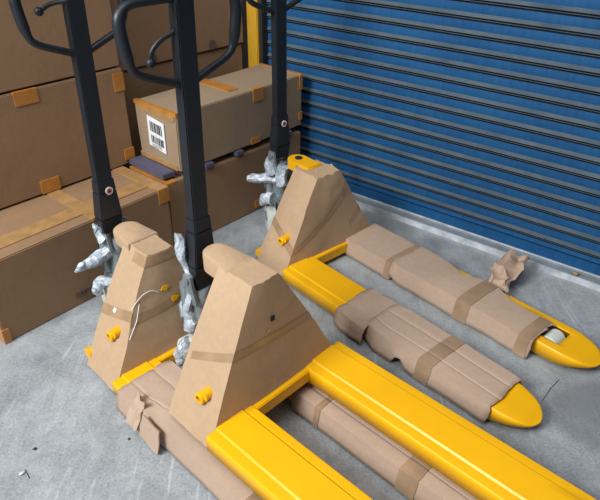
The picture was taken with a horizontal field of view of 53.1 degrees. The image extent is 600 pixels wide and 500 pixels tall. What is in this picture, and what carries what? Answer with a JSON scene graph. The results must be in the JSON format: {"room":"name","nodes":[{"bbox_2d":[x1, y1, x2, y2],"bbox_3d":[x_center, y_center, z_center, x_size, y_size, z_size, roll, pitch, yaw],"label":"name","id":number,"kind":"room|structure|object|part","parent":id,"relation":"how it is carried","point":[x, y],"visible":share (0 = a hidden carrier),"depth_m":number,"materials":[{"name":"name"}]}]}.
{"room":"warehouse","nodes":[
{"label":"warehouse","id":0,"kind":"room"},
{"bbox_2d":[240,0,248,68],"bbox_3d":[1.557,-1.165,1.553,9.100,3.200,0.180,23,38,31],"label":"wall","id":1,"kind":"structure","parent":0,"point":[245,64],"depth_m":3.13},
{"bbox_2d":[258,0,268,64],"bbox_3d":[-0.166,-1.524,2.719,0.020,2.474,0.075,23,38,31],"label":"trim","id":2,"kind":"structure","parent":1,"relation":"attached to","point":[263,20],"depth_m":2.98,"materials":[{"name":"metal"}]},
{"bbox_2d":[266,0,599,277],"bbox_3d":[1.677,-0.758,1.548,4.635,2.480,0.040,23,38,31],"label":"door","id":3,"kind":"structure","parent":1,"relation":"in","point":[480,118],"depth_m":2.55,"materials":[{"name":"blue paint"}]},
{"bbox_3d":[1.663,0.260,2.189,4.635,0.044,0.026,23,38,31],"label":"rail","id":4,"kind":"part","parent":3,"relation":"part of","materials":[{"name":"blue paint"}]},
{"bbox_2d":[353,194,599,291],"bbox_3d":[1.476,0.177,2.397,5.200,0.028,0.266,23,38,31],"label":"trim","id":5,"kind":"structure","parent":1,"relation":"attached to","point":[532,261],"depth_m":2.71,"materials":[{"name":"grey metal"}]},
{"bbox_2d":[246,0,259,66],"bbox_3d":[-0.214,-1.534,2.734,0.070,2.474,0.065,23,38,31],"label":"steel post","id":6,"kind":"object","parent":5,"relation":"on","point":[252,13],"visible":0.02,"depth_m":2.99,"materials":[{"name":"metal"}]},
{"bbox_2d":[0,202,599,499],"bbox_3d":[0.001,-0.085,2.904,14.000,0.100,13.000,1,32,0],"label":"floor","id":7,"kind":"structure","parent":0,"point":[52,402],"depth_m":1.90,"materials":[{"name":"concrete"}]},
{"bbox_2d":[0,166,173,343],"bbox_3d":[-0.972,-0.044,2.419,0.475,0.330,0.782,24,39,32],"label":"cardboard box","id":8,"kind":"object","parent":7,"relation":"on","point":[44,239],"visible":0.63,"depth_m":2.22,"materials":[{"name":"brown cardboard"}]},
{"bbox_2d":[0,67,134,208],"bbox_3d":[-1.317,-0.469,2.383,0.633,0.414,1.076,26,40,34],"label":"cardboard box","id":9,"kind":"object","parent":8,"relation":"on","point":[43,147],"visible":0.61,"depth_m":2.32,"materials":[{"name":"brown cardboard"}]},
{"bbox_2d":[0,0,118,92],"bbox_3d":[-1.338,-0.836,2.128,0.623,0.469,1.134,26,40,34],"label":"cardboard box","id":10,"kind":"object","parent":9,"relation":"on","point":[22,65],"visible":0.66,"depth_m":2.17,"materials":[{"name":"brown cardboard"}]},
{"bbox_2d":[122,43,241,168],"bbox_3d":[-0.757,-0.702,3.126,0.568,0.691,0.758,26,40,34],"label":"cardboard box","id":11,"kind":"object","parent":7,"relation":"on","point":[134,88],"visible":0.06,"depth_m":2.74,"materials":[{"name":"brown cardboard"}]},
{"bbox_2d":[110,0,242,70],"bbox_3d":[-0.746,-1.218,2.794,0.582,0.523,0.758,26,40,34],"label":"cardboard box","id":12,"kind":"object","parent":11,"relation":"on","point":[145,25],"visible":0.4,"depth_m":2.66,"materials":[{"name":"brown cardboard"}]},
{"bbox_2d":[129,128,300,246],"bbox_3d":[-0.373,-0.346,2.912,0.270,0.326,0.837,26,40,34],"label":"cardboard box","id":13,"kind":"object","parent":7,"relation":"on","point":[230,197],"visible":0.38,"depth_m":2.78,"materials":[{"name":"brown cardboard"}]},
{"bbox_2d":[129,155,174,179],"bbox_3d":[-0.637,-0.355,2.580,0.243,0.024,0.064,26,40,34],"label":"batten","id":14,"kind":"object","parent":13,"relation":"on","point":[147,165],"visible":1,"depth_m":2.56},
{"bbox_2d":[205,161,213,168],"bbox_3d":[-0.496,-0.418,2.693,0.285,0.021,0.050,26,40,34],"label":"batten","id":15,"kind":"object","parent":13,"relation":"on","point":[209,164],"visible":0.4,"depth_m":2.61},
{"bbox_2d":[133,63,302,171],"bbox_3d":[-0.349,-0.634,2.776,0.282,0.254,0.775,26,40,34],"label":"cardboard box","id":16,"kind":"object","parent":13,"relation":"on","point":[236,107],"visible":0.87,"depth_m":2.64,"materials":[{"name":"brown cardboard"}]},
{"bbox_2d":[229,149,243,156],"bbox_3d":[-0.375,-0.490,2.809,0.284,0.021,0.045,26,40,34],"label":"batten","id":17,"kind":"object","parent":13,"relation":"on","point":[239,152],"visible":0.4,"depth_m":2.73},
{"bbox_2d":[8,0,477,499],"bbox_3d":[-0.169,-0.002,1.567,1.526,1.186,0.602,28,41,36],"label":"truck","id":18,"kind":"object","parent":7,"relation":"on","point":[139,327],"visible":0.62,"depth_m":1.85,"materials":[{"name":"brown cardboard"}]},
{"bbox_3d":[-0.722,-0.660,1.659,0.024,0.025,0.025,28,41,36],"label":"lever knob","id":19,"kind":"part","parent":18,"relation":"part of","materials":[{"name":"black plastic"}]},
{"bbox_3d":[-0.683,-0.678,1.665,0.089,0.038,0.014,-9,34,-15],"label":"control lever","id":20,"kind":"part","parent":18,"relation":"part of","materials":[{"name":"black metal"}]},
{"bbox_3d":[-0.651,-0.413,1.863,0.053,0.815,0.078,28,41,36],"label":"handle post","id":21,"kind":"part","parent":18,"relation":"part of","materials":[{"name":"black metal"}]},
{"bbox_2d":[88,221,188,390],"bbox_3d":[-0.504,0.135,2.055,0.310,0.402,0.533,28,41,36],"label":"hood","id":22,"kind":"object","parent":18,"relation":"attached to","point":[139,327],"depth_m":1.94,"materials":[{"name":"brown cardboard"}]},
{"bbox_3d":[-0.458,0.168,2.025,0.205,0.370,0.430,28,41,36],"label":"frame","id":23,"kind":"part","parent":18,"relation":"part of","materials":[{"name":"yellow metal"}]},
{"bbox_2d":[112,0,596,499],"bbox_3d":[0.182,0.153,1.326,1.526,1.187,0.540,28,41,36],"label":"truck","id":24,"kind":"object","parent":7,"relation":"on","point":[250,343],"visible":1,"depth_m":1.61,"materials":[{"name":"yellow metal"}]},
{"bbox_3d":[-0.363,-0.455,1.462,0.024,0.025,0.025,28,41,36],"label":"lever knob","id":25,"kind":"part","parent":24,"relation":"part of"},
{"bbox_3d":[-0.334,-0.492,1.451,0.074,0.077,0.011,-11,34,-18],"label":"control lever","id":26,"kind":"part","parent":24,"relation":"part of","materials":[{"name":"black metal"}]},
{"bbox_3d":[-0.295,-0.247,1.634,0.053,0.845,0.079,28,41,36],"label":"handle post","id":27,"kind":"part","parent":24,"relation":"part of","materials":[{"name":"black metal"}]},
{"bbox_2d":[169,243,330,446],"bbox_3d":[-0.159,0.215,1.749,0.300,0.418,0.524,27,41,36],"label":"hood","id":28,"kind":"object","parent":24,"relation":"attached to","point":[250,343],"depth_m":1.65,"materials":[{"name":"brown cardboard"}]},
{"bbox_3d":[-0.117,0.242,1.719,0.205,0.378,0.430,28,41,36],"label":"frame","id":29,"kind":"part","parent":24,"relation":"part of","materials":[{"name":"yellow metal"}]},
{"bbox_2d":[246,0,599,427],"bbox_3d":[0.341,-0.324,2.085,0.629,1.187,1.559,-25,40,-34],"label":"truck","id":30,"kind":"object","parent":7,"relation":"on","point":[316,218],"visible":1,"depth_m":2.30,"materials":[{"name":"brown cardboard"}]},
{"bbox_3d":[-0.084,-0.755,2.413,0.078,0.815,0.053,-25,40,-34],"label":"handle post","id":31,"kind":"part","parent":30,"relation":"part of","materials":[{"name":"black metal"}]},
{"bbox_3d":[0.011,-0.359,2.531,0.080,0.042,0.152,-25,40,-34],"label":"head plate","id":32,"kind":"part","parent":30,"relation":"part of","materials":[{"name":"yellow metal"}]},
{"bbox_2d":[258,159,369,274],"bbox_3d":[0.083,-0.170,2.556,0.534,0.384,0.196,-24,40,-34],"label":"hood","id":33,"kind":"object","parent":30,"relation":"attached to","point":[316,218],"depth_m":2.50,"materials":[{"name":"brown cardboard"}]},
{"bbox_3d":[0.084,-0.156,2.559,0.430,0.353,0.205,-25,40,-34],"label":"frame","id":34,"kind":"part","parent":30,"relation":"part of","materials":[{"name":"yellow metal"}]},
{"bbox_2d":[485,249,526,292],"bbox_3d":[0.840,0.088,2.438,0.128,0.099,0.262,27,41,35],"label":"cardboard","id":35,"kind":"object","parent":7,"relation":"on","point":[505,272],"visible":0.92,"depth_m":2.41,"materials":[{"name":"beige paper"}]}
]}

